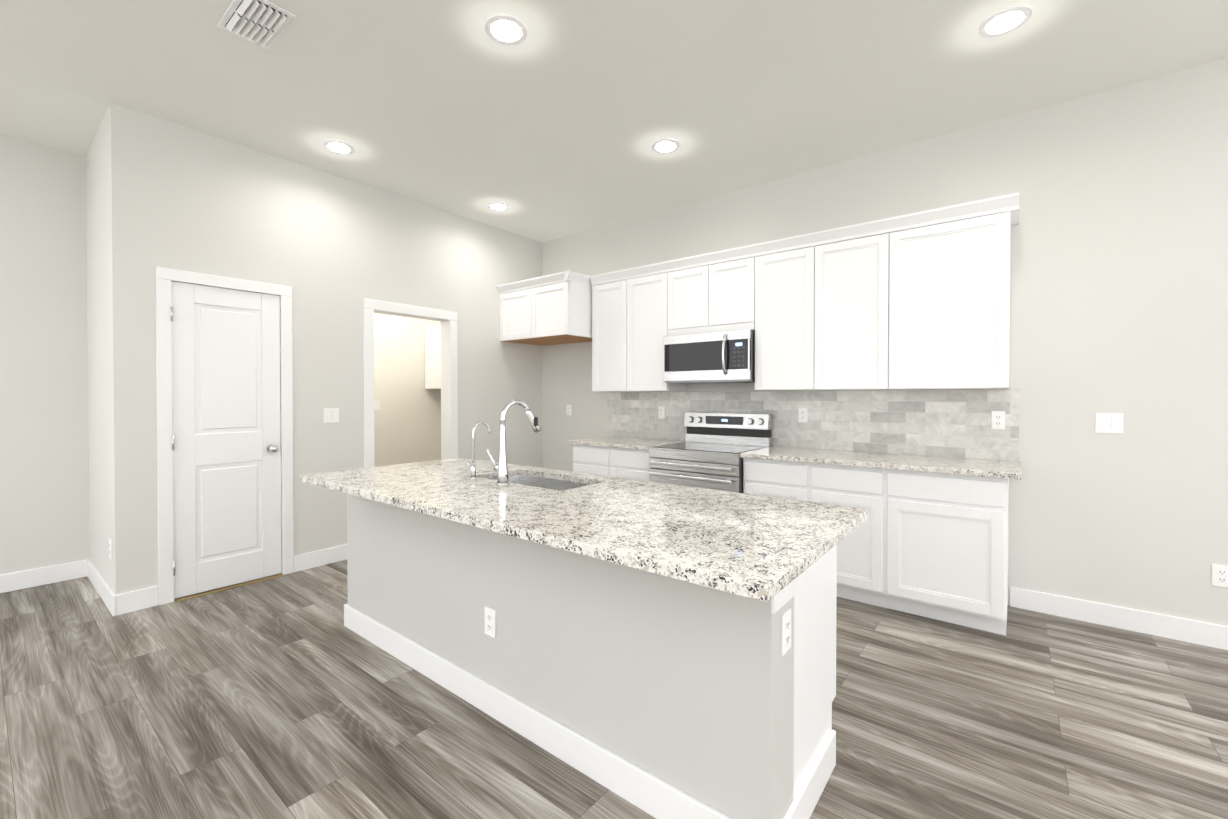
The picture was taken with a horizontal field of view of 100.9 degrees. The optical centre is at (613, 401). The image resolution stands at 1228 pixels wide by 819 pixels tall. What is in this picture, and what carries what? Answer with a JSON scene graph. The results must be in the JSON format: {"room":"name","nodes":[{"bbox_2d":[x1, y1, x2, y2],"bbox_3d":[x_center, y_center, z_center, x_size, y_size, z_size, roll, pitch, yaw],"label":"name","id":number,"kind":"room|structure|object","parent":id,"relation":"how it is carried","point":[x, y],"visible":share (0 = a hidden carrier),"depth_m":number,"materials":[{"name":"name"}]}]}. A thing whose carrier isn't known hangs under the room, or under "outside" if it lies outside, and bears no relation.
{"room":"kitchen","nodes":[
{"label":"kitchen","id":0,"kind":"room"},
{"bbox_2d":[0,134,89,574],"bbox_3d":[-4.258,-0.253,3.382,0.120,3.100,1.270,0,1,38],"label":"wall","id":1,"kind":"structure","parent":0,"point":[44,476],"depth_m":3.58,"materials":[{"name":"beige paint"}]},
{"bbox_2d":[0,560,83,592],"bbox_3d":[-4.240,1.235,3.307,0.020,0.125,1.150,0,1,38],"label":"baseboard","id":2,"kind":"structure","parent":1,"relation":"attached to","point":[35,577],"depth_m":3.57,"materials":[{"name":"white wood"}]},
{"bbox_2d":[86,109,111,589],"bbox_3d":[-3.470,-0.255,3.492,0.980,3.100,0.120,0,1,38],"label":"wall","id":3,"kind":"structure","parent":0,"point":[98,335],"depth_m":3.41,"materials":[{"name":"beige paint"}]},
{"bbox_2d":[84,559,123,615],"bbox_3d":[-3.441,1.234,3.401,1.076,0.125,0.020,0,1,38],"label":"baseboard","id":4,"kind":"structure","parent":3,"relation":"attached to","point":[114,603],"depth_m":3.25,"materials":[{"name":"white wood"}]},
{"bbox_2d":[109,539,111,558],"bbox_3d":[-3.145,0.919,3.165,0.070,0.115,0.008,0,1,38],"label":"outlet","id":5,"kind":"object","parent":3,"relation":"attached to","point":[110,548],"visible":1,"depth_m":3.15,"materials":[{"name":"white plastic"}]},
{"bbox_2d":[108,103,542,594],"bbox_3d":[-1.974,-0.265,4.496,0.120,3.100,3.550,0,1,38],"label":"wall","id":6,"kind":"structure","parent":0,"point":[332,251],"depth_m":3.89,"materials":[{"name":"beige paint"}]},
{"bbox_2d":[155,267,293,604],"bbox_3d":[-2.708,0.219,3.558,0.138,2.152,0.770,0,1,38],"label":"door frame","id":7,"kind":"structure","parent":6,"relation":"attached to","point":[165,277],"depth_m":3.27,"materials":[{"name":"white wood"}]},
{"bbox_2d":[171,281,281,598],"bbox_3d":[-2.658,0.251,3.514,0.107,2.064,0.626,0,1,38],"label":"pantry door","id":8,"kind":"structure","parent":6,"relation":"in","point":[226,442],"depth_m":3.51,"materials":[{"name":"white wood"}]},
{"bbox_2d":[174,573,283,601],"bbox_3d":[-2.684,1.290,3.550,0.109,0.009,0.624,0,1,38],"label":"threshold","id":9,"kind":"object","parent":6,"relation":"in","point":[224,588],"depth_m":3.51,"materials":[{"name":"brown wood"}]},
{"bbox_2d":[294,544,346,571],"bbox_3d":[-2.257,1.228,4.044,0.016,0.125,0.535,0,1,38],"label":"baseboard","id":10,"kind":"structure","parent":6,"relation":"attached to","point":[304,561],"depth_m":3.97,"materials":[{"name":"white wood"}]},
{"bbox_2d":[324,408,338,422],"bbox_3d":[-2.252,0.110,4.043,0.010,0.115,0.116,0,1,38],"label":"light switch","id":11,"kind":"object","parent":6,"relation":"attached to","point":[331,415],"visible":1,"depth_m":4.04,"materials":[{"name":"white plastic"}]},
{"bbox_2d":[363,298,457,467],"bbox_3d":[-1.866,0.209,4.642,0.162,2.149,0.906,0,1,38],"label":"door frame","id":12,"kind":"structure","parent":6,"relation":"attached to","point":[448,320],"depth_m":4.78,"materials":[{"name":"white wood"}]},
{"bbox_2d":[497,270,591,345],"bbox_3d":[-0.617,-0.923,5.257,1.053,0.583,0.657,0,1,38],"label":"upper cabinet","id":13,"kind":"object","parent":6,"relation":"attached to","point":[553,309],"visible":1,"depth_m":4.96,"materials":[{"name":"white wood"}]},
{"bbox_2d":[374,313,440,466],"bbox_3d":[-3.114,-0.281,6.118,0.120,3.100,2.420,0,1,38],"label":"wall","id":14,"kind":"structure","parent":0,"point":[407,416],"depth_m":6.53,"materials":[{"name":"beige paint"}]},
{"bbox_2d":[375,401,379,409],"bbox_3d":[-2.920,0.047,6.261,0.010,0.115,0.070,0,1,38],"label":"light switch","id":15,"kind":"object","parent":14,"relation":"attached to","point":[377,405],"visible":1,"depth_m":6.26,"materials":[{"name":"white plastic"}]},
{"bbox_2d":[425,325,440,388],"bbox_3d":[-1.971,-0.575,6.534,1.148,0.820,0.333,0,1,38],"label":"upper cabinet","id":16,"kind":"object","parent":14,"relation":"attached to","point":[432,357],"visible":0.23,"depth_m":6.65,"materials":[{"name":"white wood"}]},
{"bbox_2d":[590,269,633,391],"bbox_3d":[0.077,-0.654,4.918,0.484,1.114,0.332,0,1,38],"label":"upper cabinet","id":17,"kind":"object","parent":0,"relation":"attached to","point":[612,293],"depth_m":4.78,"materials":[{"name":"white wood"}]},
{"bbox_2d":[0,560,1227,818],"bbox_3d":[-1.327,1.377,0.399,10.800,0.100,9.800,0,1,38],"label":"floor","id":18,"kind":"structure","parent":0,"point":[288,696],"depth_m":2.06,"materials":[{"name":"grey wood"}]},
{"bbox_2d":[344,495,836,818],"bbox_3d":[-0.360,0.862,2.410,2.547,0.888,0.675,0,1,38],"label":"kitchen island","id":19,"kind":"object","parent":18,"relation":"on","point":[656,650],"depth_m":1.73,"materials":[{"name":"beige paint"}]},
{"bbox_2d":[300,459,868,602],"bbox_3d":[-0.353,0.402,2.236,2.496,0.032,0.966,0,1,38],"label":"island countertop","id":20,"kind":"structure","parent":19,"relation":"on","point":[742,545],"depth_m":1.71,"materials":[{"name":"white stone"}]},
{"bbox_2d":[464,422,490,478],"bbox_3d":[-0.684,0.243,2.566,0.064,0.280,0.126,0,1,38],"label":"faucet","id":21,"kind":"object","parent":20,"relation":"on","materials":[{"name":"silver metal"}]},
{"bbox_2d":[484,399,540,486],"bbox_3d":[-0.476,0.187,2.455,0.111,0.394,0.271,0,1,38],"label":"faucet","id":22,"kind":"object","parent":20,"relation":"on","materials":[{"name":"silver metal"}]},
{"bbox_2d":[480,471,591,490],"bbox_3d":[-0.383,0.514,2.534,0.724,0.222,0.399,0,1,38],"label":"sink","id":23,"kind":"object","parent":20,"relation":"in","point":[557,482],"depth_m":2.72,"materials":[{"name":"silver metal"}]},
{"bbox_2d":[573,445,650,480],"bbox_3d":[0.151,0.840,4.694,0.902,0.887,0.617,0,1,38],"label":"base cabinet","id":24,"kind":"object","parent":18,"relation":"on","point":[588,459],"depth_m":4.43,"materials":[{"name":"white wood"}]},
{"bbox_2d":[569,437,684,448],"bbox_3d":[0.134,0.378,4.675,0.914,0.032,0.636,0,1,38],"label":"countertop","id":25,"kind":"structure","parent":24,"relation":"on","point":[609,442],"depth_m":4.59,"materials":[{"name":"white stone"}]},
{"bbox_2d":[649,412,771,492],"bbox_3d":[0.776,0.696,4.122,0.774,1.184,0.700,0,1,38],"label":"range","id":26,"kind":"object","parent":18,"relation":"on","point":[708,451],"visible":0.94,"depth_m":4.06,"materials":[{"name":"silver metal"}]},
{"bbox_2d":[741,457,820,502],"bbox_3d":[1.336,0.849,3.756,0.549,0.887,0.617,0,1,38],"label":"base cabinet","id":27,"kind":"object","parent":18,"relation":"on","point":[793,480],"depth_m":3.50,"materials":[{"name":"white wood"}]},
{"bbox_2d":[821,465,900,610],"bbox_3d":[1.673,0.852,3.490,0.597,0.887,0.617,0,1,38],"label":"base cabinet","id":28,"kind":"object","parent":18,"relation":"on","point":[869,557],"depth_m":3.17,"materials":[{"name":"white wood"}]},
{"bbox_2d":[901,473,1008,635],"bbox_3d":[2.055,0.855,3.188,0.666,0.887,0.617,0,1,38],"label":"base cabinet","id":29,"kind":"object","parent":18,"relation":"on","point":[923,476],"depth_m":2.90,"materials":[{"name":"white wood"}]},
{"bbox_2d":[741,445,1020,480],"bbox_3d":[1.727,0.390,3.415,1.584,0.032,0.636,0,1,38],"label":"countertop","id":30,"kind":"structure","parent":29,"relation":"on","point":[907,462],"depth_m":3.23,"materials":[{"name":"white stone"}]},
{"bbox_2d":[1010,587,1227,649],"bbox_3d":[3.076,1.240,2.770,1.438,0.125,0.016,0,1,38],"label":"baseboard","id":31,"kind":"structure","parent":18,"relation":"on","point":[1181,629],"depth_m":2.89,"materials":[{"name":"white wood"}]},
{"bbox_2d":[0,0,1227,242],"bbox_3d":[-0.897,-1.850,3.086,8.100,0.100,5.000,0,1,38],"label":"ceiling","id":32,"kind":"structure","parent":0,"point":[562,118],"depth_m":2.84,"materials":[{"name":"paint"}]},
{"bbox_2d":[217,0,295,48],"bbox_3d":[-1.683,-1.781,2.382,0.360,0.020,0.210,0,1,38],"label":"ceiling vent","id":33,"kind":"object","parent":32,"relation":"in","point":[264,23],"visible":0.98,"depth_m":2.37,"materials":[{"name":"white metal"}]},
{"bbox_2d":[323,140,354,154],"bbox_3d":[-1.949,-1.800,3.594,0.200,0.030,0.200,0,1,38],"label":"recessed light","id":34,"kind":"object","parent":32,"relation":"in","point":[338,147],"visible":0.98,"depth_m":3.57,"materials":[{"name":"white plastic"}]},
{"bbox_2d":[487,202,508,210],"bbox_3d":[-1.076,-1.811,4.713,0.200,0.030,0.200,0,1,38],"label":"recessed light","id":35,"kind":"object","parent":32,"relation":"in","point":[497,206],"visible":0.98,"depth_m":4.69,"materials":[{"name":"white"}]},
{"bbox_2d":[485,14,526,45],"bbox_3d":[-0.519,-1.788,2.443,0.200,0.030,0.200,0,1,38],"label":"recessed light","id":36,"kind":"object","parent":32,"relation":"in","point":[506,29],"visible":1,"depth_m":2.42,"materials":[{"name":"white plastic"}]},
{"bbox_2d":[651,139,679,153],"bbox_3d":[0.363,-1.799,3.575,0.200,0.030,0.200,0,1,38],"label":"recessed light","id":37,"kind":"object","parent":32,"relation":"in","point":[663,146],"visible":0.98,"depth_m":3.56,"materials":[{"name":"white plastic"}]},
{"bbox_2d":[979,5,1031,37],"bbox_3d":[1.840,-1.787,2.388,0.200,0.030,0.200,0,1,38],"label":"recessed light","id":38,"kind":"object","parent":32,"relation":"in","point":[1005,21],"visible":1,"depth_m":2.37,"materials":[{"name":"white plastic"}]},
{"bbox_2d":[634,261,686,391],"bbox_3d":[0.369,-0.652,4.688,0.502,1.114,0.332,0,1,38],"label":"upper cabinet","id":39,"kind":"object","parent":0,"relation":"attached to","point":[649,280],"depth_m":4.53,"materials":[{"name":"white wood"}]},
{"bbox_2d":[666,253,713,335],"bbox_3d":[0.744,-0.883,4.389,0.455,0.645,0.332,0,1,38],"label":"upper cabinet","id":40,"kind":"object","parent":0,"relation":"attached to","point":[689,280],"depth_m":4.26,"materials":[{"name":"white wood"}]},
{"bbox_2d":[663,329,754,383],"bbox_3d":[0.835,-0.358,4.238,0.778,0.398,0.463,0,1,38],"label":"microwave","id":41,"kind":"object","parent":40,"relation":"attached to","point":[718,357],"visible":0.94,"depth_m":4.07,"materials":[{"name":"silver metal"}]},
{"bbox_2d":[714,245,753,331],"bbox_3d":[1.007,-0.881,4.181,0.455,0.645,0.332,0,1,38],"label":"upper cabinet","id":42,"kind":"object","parent":0,"relation":"attached to","point":[733,268],"depth_m":4.02,"materials":[{"name":"white wood"}]},
{"bbox_2d":[754,230,825,390],"bbox_3d":[1.385,-0.643,3.884,0.508,1.114,0.332,0,1,38],"label":"upper cabinet","id":43,"kind":"object","parent":0,"relation":"attached to","point":[790,272],"depth_m":3.74,"materials":[{"name":"white wood"}]},
{"bbox_2d":[826,215,901,389],"bbox_3d":[1.724,-0.641,3.616,0.597,1.114,0.332,0,1,38],"label":"upper cabinet","id":44,"kind":"object","parent":0,"relation":"attached to","point":[864,260],"depth_m":3.43,"materials":[{"name":"white wood"}]},
{"bbox_2d":[542,58,1227,625],"bbox_3d":[0.505,-0.269,4.875,8.100,3.100,0.120,0,1,38],"label":"wall","id":45,"kind":"structure","parent":0,"point":[1118,280],"depth_m":2.98,"materials":[{"name":"beige paint"}]},
{"bbox_2d":[566,405,570,414],"bbox_3d":[-0.499,0.094,5.591,0.070,0.115,0.008,0,1,38],"label":"outlet","id":46,"kind":"object","parent":45,"relation":"attached to","point":[568,409],"visible":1,"depth_m":5.59,"materials":[{"name":"white plastic"}]},
{"bbox_2d":[658,406,664,418],"bbox_3d":[0.452,0.104,4.823,0.070,0.115,0.008,0,1,38],"label":"outlet","id":47,"kind":"object","parent":45,"relation":"attached to","point":[661,411],"visible":1,"depth_m":4.82,"materials":[{"name":"white plastic"}]},
{"bbox_2d":[798,408,807,421],"bbox_3d":[1.491,0.107,4.001,0.070,0.115,0.008,0,1,38],"label":"outlet","id":48,"kind":"object","parent":45,"relation":"attached to","point":[802,414],"visible":1,"depth_m":4.00,"materials":[{"name":"white plastic"}]},
{"bbox_2d":[991,411,1004,428],"bbox_3d":[2.455,0.119,3.239,0.070,0.115,0.008,0,1,38],"label":"outlet","id":49,"kind":"object","parent":45,"relation":"attached to","point":[997,419],"visible":1,"depth_m":3.24,"materials":[{"name":"white plastic"}]},
{"bbox_2d":[1095,413,1122,433],"bbox_3d":[2.863,0.125,2.931,0.116,0.115,0.010,0,1,38],"label":"light switch","id":50,"kind":"object","parent":45,"relation":"attached to","point":[1108,422],"visible":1,"depth_m":2.93,"materials":[{"name":"white plastic"}]},
{"bbox_2d":[1212,564,1227,587],"bbox_3d":[3.203,0.919,2.671,0.070,0.115,0.008,0,1,38],"label":"outlet","id":51,"kind":"object","parent":45,"relation":"attached to","point":[1220,575],"visible":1,"depth_m":2.67,"materials":[{"name":"white plastic"}]},
{"bbox_2d":[902,194,1013,389],"bbox_3d":[2.135,-0.637,3.291,0.688,1.114,0.332,0,1,38],"label":"upper cabinet","id":52,"kind":"object","parent":0,"relation":"attached to","point":[917,301],"depth_m":3.11,"materials":[{"name":"white wood"}]}
]}

